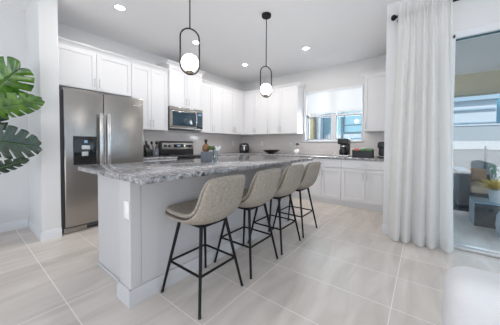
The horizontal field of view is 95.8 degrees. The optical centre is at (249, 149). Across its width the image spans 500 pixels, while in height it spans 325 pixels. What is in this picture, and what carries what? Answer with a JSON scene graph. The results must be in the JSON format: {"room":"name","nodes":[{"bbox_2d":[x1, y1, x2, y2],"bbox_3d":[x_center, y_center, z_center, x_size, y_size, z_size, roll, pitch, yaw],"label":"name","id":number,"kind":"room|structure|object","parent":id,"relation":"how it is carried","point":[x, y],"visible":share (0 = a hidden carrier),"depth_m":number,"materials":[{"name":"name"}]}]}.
{"room":"kitchen","nodes":[
{"label":"kitchen","id":0,"kind":"room"},
{"bbox_2d":[25,0,60,231],"bbox_3d":[-2.595,-0.387,2.829,0.735,2.840,0.170,1,2,37],"label":"wall","id":1,"kind":"structure","parent":0,"point":[41,16],"depth_m":2.62,"materials":[{"name":"white paint"}]},
{"bbox_2d":[28,219,61,241],"bbox_3d":[-2.593,0.978,2.848,0.734,0.110,0.186,1,2,37],"label":"baseboard","id":2,"kind":"structure","parent":1,"relation":"attached to","point":[54,233],"depth_m":2.65,"materials":[{"name":"white"}]},
{"bbox_2d":[0,2,242,223],"bbox_3d":[-2.745,-0.401,3.360,0.150,2.840,8.400,1,2,37],"label":"wall","id":3,"kind":"structure","parent":0,"point":[14,184],"depth_m":2.94,"materials":[{"name":"white paint"}]},
{"bbox_2d":[0,219,27,232],"bbox_3d":[-4.096,1.006,1.508,0.016,0.110,3.767,1,2,37],"label":"baseboard","id":4,"kind":"structure","parent":3,"relation":"attached to","point":[9,226],"depth_m":2.89,"materials":[{"name":"white"}]},
{"bbox_2d":[58,36,131,96],"bbox_3d":[-2.373,-1.176,3.396,0.362,0.620,1.018,1,2,37],"label":"upper cabinet","id":5,"kind":"object","parent":3,"relation":"attached to","point":[81,66],"visible":0.84,"depth_m":3.28,"materials":[{"name":"white wood"}]},
{"bbox_2d":[130,58,168,130],"bbox_3d":[-1.861,-0.928,4.072,0.362,1.145,0.665,1,2,37],"label":"upper cabinet","id":6,"kind":"object","parent":3,"relation":"attached to","point":[149,82],"visible":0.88,"depth_m":3.99,"materials":[{"name":"white wood"}]},
{"bbox_2d":[156,59,204,110],"bbox_3d":[-1.397,-1.253,4.628,0.406,0.830,0.890,1,2,37],"label":"upper cabinet","id":7,"kind":"object","parent":3,"relation":"attached to","point":[184,90],"visible":0.8,"depth_m":4.46,"materials":[{"name":"white wood"}]},
{"bbox_2d":[168,106,202,130],"bbox_3d":[-1.374,-0.621,4.626,0.445,0.425,0.775,1,2,37],"label":"microwave","id":8,"kind":"object","parent":7,"relation":"attached to","point":[179,118],"visible":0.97,"depth_m":4.49,"materials":[{"name":"grey metal"}]},
{"bbox_2d":[143,131,241,153],"bbox_3d":[-1.214,-0.145,5.231,0.010,0.472,3.253,1,2,37],"label":"tile backsplash","id":9,"kind":"structure","parent":3,"relation":"attached to","point":[225,141],"depth_m":5.25,"materials":[{"name":"white tile"}]},
{"bbox_2d":[191,79,224,133],"bbox_3d":[-0.961,-0.955,5.243,0.362,1.145,0.700,1,2,37],"label":"upper cabinet","id":10,"kind":"object","parent":3,"relation":"attached to","point":[212,93],"visible":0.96,"depth_m":5.15,"materials":[{"name":"white wood"}]},
{"bbox_2d":[224,86,243,134],"bbox_3d":[-0.510,-0.968,5.830,0.362,1.145,0.775,1,2,37],"label":"upper cabinet","id":11,"kind":"object","parent":3,"relation":"attached to","point":[233,98],"visible":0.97,"depth_m":5.72,"materials":[{"name":"white wood"}]},
{"bbox_2d":[0,0,400,83],"bbox_3d":[0.695,-1.795,0.687,8.805,0.120,8.400,1,2,37],"label":"ceiling","id":12,"kind":"structure","parent":0,"point":[232,33],"depth_m":3.41,"materials":[{"name":"white paint"}]},
{"bbox_2d":[113,3,126,10],"bbox_3d":[-1.643,-1.798,2.856,0.150,0.010,0.150,1,2,37],"label":"recessed light","id":13,"kind":"object","parent":12,"relation":"in","point":[117,6],"visible":1,"depth_m":2.85,"materials":[{"name":"white"}]},
{"bbox_2d":[179,0,199,74],"bbox_3d":[-0.541,-1.225,2.032,0.152,1.101,0.152,1,2,15],"label":"pendant light","id":14,"kind":"object","parent":12,"relation":"hanging from","point":[189,62],"visible":1,"depth_m":2.01,"materials":[{"name":"white glass"}]},
{"bbox_2d":[260,12,271,97],"bbox_3d":[0.216,-1.248,3.018,0.152,1.101,0.152,1,2,15],"label":"pendant light","id":15,"kind":"object","parent":12,"relation":"hanging from","point":[265,89],"visible":1,"depth_m":2.99,"materials":[{"name":"white glass"}]},
{"bbox_2d":[0,197,499,324],"bbox_3d":[0.681,1.164,0.765,8.805,0.120,8.400,1,2,37],"label":"floor","id":16,"kind":"structure","parent":0,"point":[344,270],"depth_m":1.88,"materials":[{"name":"tile"}]},
{"bbox_2d":[0,56,44,173],"bbox_3d":[-2.524,0.068,2.260,1.136,1.961,0.398,0,2,-4],"label":"monstera plant","id":17,"kind":"object","parent":16,"relation":"on","point":[10,74],"visible":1,"depth_m":2.17,"materials":[{"name":"green plant"}]},
{"bbox_2d":[59,87,143,234],"bbox_3d":[-2.208,0.128,3.289,0.778,1.790,1.008,1,2,37],"label":"refrigerator","id":18,"kind":"object","parent":16,"relation":"on","point":[96,128],"visible":0.7,"depth_m":2.92,"materials":[{"name":"grey metal"}]},
{"bbox_2d":[144,159,176,161],"bbox_3d":[-1.737,0.583,3.995,0.704,0.850,0.620,1,2,37],"label":"base cabinet","id":19,"kind":"object","parent":16,"relation":"on","point":[161,159],"visible":0.04,"depth_m":3.77,"materials":[{"name":"white wood"}]},
{"bbox_2d":[143,155,177,159],"bbox_3d":[-1.746,0.140,3.992,0.684,0.035,0.630,1,2,37],"label":"countertop","id":20,"kind":"structure","parent":19,"relation":"on","point":[159,157],"depth_m":3.81,"materials":[{"name":"grey stone"}]},
{"bbox_2d":[143,140,150,156],"bbox_3d":[-1.856,-0.024,4.060,0.148,0.287,0.090,1,2,37],"label":"knife block","id":21,"kind":"object","parent":20,"relation":"on","point":[146,148],"visible":0.96,"depth_m":4.03,"materials":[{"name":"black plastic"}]},
{"bbox_2d":[150,141,159,155],"bbox_3d":[-1.737,-0.022,4.142,0.102,0.281,0.171,1,2,37],"label":"utensil crock","id":22,"kind":"object","parent":20,"relation":"on","point":[154,152],"visible":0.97,"depth_m":4.11,"materials":[{"name":"grey ceramic"}]},
{"bbox_2d":[158,141,200,159],"bbox_3d":[-1.270,0.403,4.534,0.733,1.145,0.790,1,2,37],"label":"range","id":23,"kind":"object","parent":16,"relation":"on","point":[183,150],"visible":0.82,"depth_m":4.58,"materials":[{"name":"grey metal"}]},
{"bbox_2d":[160,154,200,157],"bbox_3d":[-1.293,0.116,4.545,0.670,0.026,0.790,1,2,37],"label":"cooktop","id":24,"kind":"object","parent":23,"relation":"in","point":[177,155],"depth_m":4.31,"materials":[{"name":"black glass"}]},
{"bbox_2d":[78,155,313,308],"bbox_3d":[-0.288,0.591,2.695,1.127,0.915,2.598,1,2,37],"label":"kitchen island","id":25,"kind":"object","parent":16,"relation":"on","point":[135,251],"visible":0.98,"depth_m":1.83,"materials":[{"name":"grey paint"}]},
{"bbox_2d":[124,201,128,219],"bbox_3d":[-0.851,0.415,1.555,0.074,0.120,0.008,1,2,37],"label":"electrical outlet","id":26,"kind":"object","parent":25,"relation":"attached to","point":[126,204],"visible":1,"depth_m":1.55,"materials":[{"name":"white plastic"}]},
{"bbox_2d":[78,155,313,184],"bbox_3d":[-0.286,0.153,2.683,1.127,0.039,2.598,1,2,37],"label":"island countertop","id":27,"kind":"structure","parent":25,"relation":"on","point":[142,173],"depth_m":1.93,"materials":[{"name":"stone"}]},
{"bbox_2d":[202,139,208,151],"bbox_3d":[-0.547,-0.001,2.803,0.090,0.259,0.090,1,2,37],"label":"pepper mill","id":28,"kind":"object","parent":27,"relation":"on","point":[204,147],"visible":0.58,"depth_m":2.77,"materials":[{"name":"brown wood"}]},
{"bbox_2d":[201,152,211,161],"bbox_3d":[-0.495,0.079,2.570,0.124,0.112,0.124,0,2,-10],"label":"square planter","id":29,"kind":"object","parent":27,"relation":"on","point":[205,156],"visible":0.98,"depth_m":2.51,"materials":[{"name":"grey concrete"}]},
{"bbox_2d":[207,146,220,159],"bbox_3d":[-0.431,0.042,2.695,0.165,0.180,0.098,0,2,5],"label":"glass vase","id":30,"kind":"object","parent":27,"relation":"on","point":[216,148],"visible":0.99,"depth_m":2.68,"materials":[{"name":"glass"}]},
{"bbox_2d":[161,174,244,319],"bbox_3d":[-0.332,0.625,1.710,0.521,0.903,0.472,1,2,37],"label":"bar stool","id":31,"kind":"object","parent":16,"relation":"on","point":[219,197],"visible":1,"depth_m":1.55,"materials":[{"name":"fabric"}]},
{"bbox_2d":[166,174,236,218],"bbox_3d":[-0.340,0.341,1.710,0.471,0.325,0.451,1,2,37],"label":"cushion","id":32,"kind":"object","parent":31,"relation":"on","point":[212,202],"depth_m":1.51,"materials":[{"name":"fabric"}]},
{"bbox_2d":[212,155,240,157],"bbox_3d":[-0.757,0.554,5.272,0.704,0.850,0.980,1,2,37],"label":"base cabinet","id":33,"kind":"object","parent":16,"relation":"on","point":[232,155],"visible":0.02,"depth_m":5.04,"materials":[{"name":"white wood"}]},
{"bbox_2d":[212,152,383,160],"bbox_3d":[0.712,0.134,4.667,3.762,0.035,1.834,1,2,37],"label":"countertop","id":34,"kind":"structure","parent":33,"relation":"on","point":[375,158],"depth_m":4.69,"materials":[{"name":"grey stone"}]},
{"bbox_2d":[239,143,248,152],"bbox_3d":[-0.152,-0.050,6.028,0.290,0.252,0.291,-1,2,-44],"label":"air fryer","id":35,"kind":"object","parent":34,"relation":"on","point":[244,147],"visible":1,"depth_m":5.93,"materials":[{"name":"black plastic"}]},
{"bbox_2d":[241,146,246,151],"bbox_3d":[-0.152,-0.018,5.926,0.170,0.135,0.055,0,2,0],"label":"basket","id":36,"kind":"object","parent":35,"relation":"on","point":[243,148],"depth_m":5.90,"materials":[{"name":"silver metal"}]},
{"bbox_2d":[263,150,279,153],"bbox_3d":[0.513,0.050,5.484,0.426,0.088,0.426,1,2,37],"label":"decorative bowl","id":37,"kind":"object","parent":34,"relation":"on","point":[267,151],"visible":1,"depth_m":5.35,"materials":[{"name":"black ceramic"}]},
{"bbox_2d":[294,143,299,154],"bbox_3d":[1.048,-0.023,5.071,0.123,0.261,0.123,0,2,-17],"label":"bud vase","id":38,"kind":"object","parent":34,"relation":"on","point":[296,152],"visible":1,"depth_m":5.03,"materials":[{"name":"white ceramic"}]},
{"bbox_2d":[333,138,350,156],"bbox_3d":[1.796,-0.044,4.402,0.356,0.345,0.432,1,2,37],"label":"coffee maker","id":39,"kind":"object","parent":34,"relation":"on","point":[344,151],"visible":1,"depth_m":4.22,"materials":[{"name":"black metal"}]},
{"bbox_2d":[352,149,373,157],"bbox_3d":[2.047,0.065,4.091,0.330,0.145,0.180,1,2,37],"label":"organizer","id":40,"kind":"object","parent":34,"relation":"on","point":[355,153],"visible":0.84,"depth_m":4.01,"materials":[{"name":"black plastic"}]},
{"bbox_2d":[377,141,383,157],"bbox_3d":[2.304,-0.006,3.899,0.160,0.300,0.270,1,2,37],"label":"coffee brewer","id":41,"kind":"object","parent":34,"relation":"on","point":[380,143],"visible":0.45,"depth_m":3.84,"materials":[{"name":"black plastic"}]},
{"bbox_2d":[214,168,280,278],"bbox_3d":[-0.002,0.615,2.140,0.521,0.903,0.472,1,2,37],"label":"bar stool","id":42,"kind":"object","parent":16,"relation":"on","point":[264,184],"visible":0.82,"depth_m":1.97,"materials":[{"name":"fabric"}]},
{"bbox_2d":[241,168,274,200],"bbox_3d":[-0.009,0.332,2.140,0.471,0.325,0.451,1,2,37],"label":"cushion","id":43,"kind":"object","parent":42,"relation":"on","point":[261,188],"depth_m":1.90,"materials":[{"name":"fabric"}]},
{"bbox_2d":[248,164,303,254],"bbox_3d":[0.312,0.606,2.549,0.521,0.903,0.472,1,2,37],"label":"bar stool","id":44,"kind":"object","parent":16,"relation":"on","point":[290,180],"visible":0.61,"depth_m":2.37,"materials":[{"name":"fabric"}]},
{"bbox_2d":[277,164,298,188],"bbox_3d":[0.304,0.322,2.548,0.471,0.325,0.451,1,2,37],"label":"cushion","id":45,"kind":"object","parent":44,"relation":"on","point":[289,179],"depth_m":2.29,"materials":[{"name":"fabric"}]},
{"bbox_2d":[272,161,320,237],"bbox_3d":[0.625,0.597,2.957,0.521,0.903,0.472,1,2,37],"label":"bar stool","id":46,"kind":"object","parent":16,"relation":"on","point":[311,170],"visible":0.57,"depth_m":2.77,"materials":[{"name":"fabric"}]},
{"bbox_2d":[292,162,302,198],"bbox_3d":[0.976,0.567,5.087,0.758,0.850,0.844,1,2,37],"label":"base cabinet","id":47,"kind":"object","parent":16,"relation":"on","point":[295,194],"visible":0.06,"depth_m":4.65,"materials":[{"name":"white wood"}]},
{"bbox_2d":[302,158,341,204],"bbox_3d":[1.579,0.582,4.624,0.759,0.850,0.844,1,2,37],"label":"base cabinet","id":48,"kind":"object","parent":16,"relation":"on","point":[326,188],"visible":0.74,"depth_m":4.25,"materials":[{"name":"white wood"}]},
{"bbox_2d":[341,159,383,211],"bbox_3d":[2.189,0.597,4.156,0.775,0.850,0.844,1,2,37],"label":"base cabinet","id":49,"kind":"object","parent":16,"relation":"on","point":[362,181],"visible":0.8,"depth_m":3.87,"materials":[{"name":"white wood"}]},
{"bbox_2d":[442,266,499,324],"bbox_3d":[0.842,0.718,0.233,0.920,0.800,1.370,1,2,37],"label":"sofa","id":50,"kind":"object","parent":16,"relation":"on","point":[471,296],"visible":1,"depth_m":0.85,"materials":[{"name":"white fabric"}]},
{"bbox_2d":[242,55,385,155],"bbox_3d":[1.324,-0.436,5.436,3.775,2.840,0.150,1,2,37],"label":"wall","id":51,"kind":"structure","parent":0,"point":[347,74],"depth_m":4.97,"materials":[{"name":"white paint"}]},
{"bbox_2d":[244,89,271,134],"bbox_3d":[0.224,-0.968,5.944,0.765,1.145,0.362,1,2,37],"label":"upper cabinet","id":52,"kind":"object","parent":51,"relation":"attached to","point":[255,104],"visible":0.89,"depth_m":5.82,"materials":[{"name":"white wood"}]},
{"bbox_2d":[268,82,305,134],"bbox_3d":[0.866,-0.952,5.451,0.850,1.145,0.362,1,2,37],"label":"upper cabinet","id":53,"kind":"object","parent":51,"relation":"attached to","point":[286,101],"visible":0.94,"depth_m":5.30,"materials":[{"name":"white wood"}]},
{"bbox_2d":[242,132,384,155],"bbox_3d":[1.273,-0.137,5.380,3.751,0.472,0.010,1,2,37],"label":"tile backsplash","id":54,"kind":"structure","parent":51,"relation":"attached to","point":[371,139],"depth_m":5.41,"materials":[{"name":"white tile"}]},
{"bbox_2d":[303,84,363,141],"bbox_3d":[1.815,-0.753,5.011,1.310,1.170,0.155,1,2,37],"label":"window","id":55,"kind":"structure","parent":51,"relation":"in","point":[333,129],"depth_m":5.02,"materials":[{"name":"white plastic"}]},
{"bbox_2d":[306,85,361,114],"bbox_3d":[1.814,-1.073,4.974,1.196,0.525,0.044,1,2,37],"label":"window blind","id":56,"kind":"object","parent":55,"relation":"attached to","point":[344,99],"visible":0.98,"depth_m":4.93,"materials":[{"name":"white fabric"}]},
{"bbox_2d":[361,68,385,131],"bbox_3d":[2.431,-0.902,4.250,0.567,1.125,0.362,1,2,37],"label":"upper cabinet","id":57,"kind":"object","parent":51,"relation":"attached to","point":[375,80],"visible":0.69,"depth_m":4.17,"materials":[{"name":"white wood"}]},
{"bbox_2d":[383,0,499,224],"bbox_3d":[3.668,-0.319,1.394,4.890,2.840,0.150,1,2,37],"label":"wall","id":58,"kind":"structure","parent":0,"point":[467,14],"depth_m":2.75,"materials":[{"name":"white paint"}]},
{"bbox_2d":[382,225,387,233],"bbox_3d":[1.878,1.004,2.694,0.520,0.110,0.016,1,2,37],"label":"baseboard","id":59,"kind":"structure","parent":58,"relation":"attached to","point":[384,227],"depth_m":2.83,"materials":[{"name":"white"}]},
{"bbox_2d":[391,0,458,21],"bbox_3d":[3.129,-1.512,1.593,3.634,0.066,0.147,1,2,37],"label":"curtain rod","id":60,"kind":"object","parent":58,"relation":"attached to","point":[393,17],"visible":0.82,"depth_m":2.63,"materials":[{"name":"black metal"}]},
{"bbox_2d":[387,0,453,252],"bbox_3d":[1.882,-0.303,2.486,0.600,2.710,0.138,1,2,37],"label":"curtain","id":61,"kind":"object","parent":60,"relation":"hanging from","point":[420,213],"visible":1,"depth_m":2.45,"materials":[{"name":"fabric"}]},
{"bbox_2d":[453,22,499,258],"bbox_3d":[3.331,-0.069,1.627,2.900,2.325,0.160,1,2,37],"label":"door","id":62,"kind":"structure","parent":58,"relation":"in","point":[494,28],"depth_m":2.35,"materials":[{"name":"white"}]},
{"bbox_2d":[455,34,499,75],"bbox_3d":[5.556,-1.678,2.455,6.240,0.120,3.880,1,2,37],"label":"ceiling","id":63,"kind":"structure","parent":0,"point":[482,54],"depth_m":4.00,"materials":[{"name":"white"}]},
{"bbox_2d":[454,70,499,97],"bbox_3d":[6.645,-1.423,3.882,6.240,0.455,0.300,1,2,37],"label":"beam","id":64,"kind":"structure","parent":63,"relation":"attached to","point":[482,83],"depth_m":4.97,"materials":[{"name":"beige"}]},
{"bbox_3d":[6.060,1.156,3.203,6.240,0.100,5.580,1,2,37],"label":"floor","id":65,"kind":"structure","parent":0,"visible":0},
{"bbox_2d":[453,167,489,211],"bbox_3d":[4.771,0.732,3.647,2.172,0.712,0.892,1,2,37],"label":"wicker sofa","id":66,"kind":"object","parent":65,"relation":"on","point":[464,188],"visible":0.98,"depth_m":3.92,"materials":[{"name":"grey wicker"}]},
{"bbox_2d":[468,167,486,182],"bbox_3d":[4.140,0.462,4.120,0.293,0.282,0.196,1,2,28],"label":"throw pillow","id":67,"kind":"object","parent":66,"relation":"on","point":[476,174],"visible":0.84,"depth_m":4.06,"materials":[{"name":"brown fabric"}]},
{"bbox_2d":[470,181,487,194],"bbox_3d":[4.725,0.693,3.597,1.845,0.129,0.735,1,2,37],"label":"seat cushion","id":68,"kind":"object","parent":66,"relation":"on","point":[475,188],"depth_m":3.83,"materials":[{"name":"beige fabric"}]},
{"bbox_2d":[489,165,499,181],"bbox_3d":[4.414,0.433,3.934,0.363,0.343,0.215,2,2,43],"label":"throw pillow","id":69,"kind":"object","parent":66,"relation":"on","point":[494,170],"visible":0.8,"depth_m":3.96,"materials":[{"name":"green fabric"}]},
{"bbox_2d":[469,196,499,228],"bbox_3d":[3.516,0.911,3.084,0.724,0.370,0.444,1,2,37],"label":"patio table","id":70,"kind":"object","parent":65,"relation":"on","point":[482,212],"visible":0.68,"depth_m":3.09,"materials":[{"name":"grey wicker"}]},
{"bbox_2d":[477,178,499,203],"bbox_3d":[3.417,0.558,3.096,0.460,0.333,0.511,1,2,37],"label":"plant","id":71,"kind":"object","parent":70,"relation":"on","point":[493,187],"visible":1,"depth_m":3.09,"materials":[{"name":"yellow plant"}]},
{"bbox_2d":[495,209,499,237],"bbox_3d":[3.177,0.912,2.650,0.410,0.388,0.408,1,2,37],"label":"stool","id":72,"kind":"object","parent":65,"relation":"on","point":[497,222],"visible":0.98,"depth_m":2.73,"materials":[{"name":"white ceramic"}]},
{"label":"outside","id":73,"kind":"structure","parent":0,"visible":0},
{"bbox_3d":[19.845,0.817,25.889,80.000,0.440,54.800,1,2,37],"label":"ground","id":74,"kind":"structure","parent":73,"visible":0},
{"bbox_2d":[310,111,361,138],"bbox_3d":[3.735,-1.821,11.750,5.350,5.500,5.750,1,2,37],"label":"house","id":75,"kind":"structure","parent":74,"relation":"on","point":[319,127],"depth_m":9.14,"materials":[{"name":"teal paint"}]},
{"bbox_2d":[341,112,360,138],"bbox_3d":[3.197,-0.762,6.015,1.480,3.600,0.060,1,2,37],"label":"screen enclosure","id":76,"kind":"object","parent":74,"relation":"on","point":[342,117],"visible":0.3,"depth_m":6.39,"materials":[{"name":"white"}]},
{"bbox_2d":[453,123,499,149],"bbox_3d":[10.937,0.093,6.862,11.000,2.000,0.260,1,2,37],"label":"wall","id":77,"kind":"structure","parent":74,"relation":"on","point":[469,136],"depth_m":8.53,"materials":[{"name":"grey paint"}]},
{"bbox_2d":[453,146,499,188],"bbox_3d":[6.537,0.507,4.742,7.501,1.140,0.044,1,2,37],"label":"fence","id":78,"kind":"object","parent":74,"relation":"on","point":[473,158],"visible":0.24,"depth_m":5.53,"materials":[{"name":"grey"}]},
{"bbox_2d":[453,94,499,124],"bbox_3d":[15.155,-0.960,12.490,8.400,3.850,6.700,1,2,37],"label":"house","id":79,"kind":"structure","parent":74,"relation":"on","point":[482,109],"depth_m":11.35,"materials":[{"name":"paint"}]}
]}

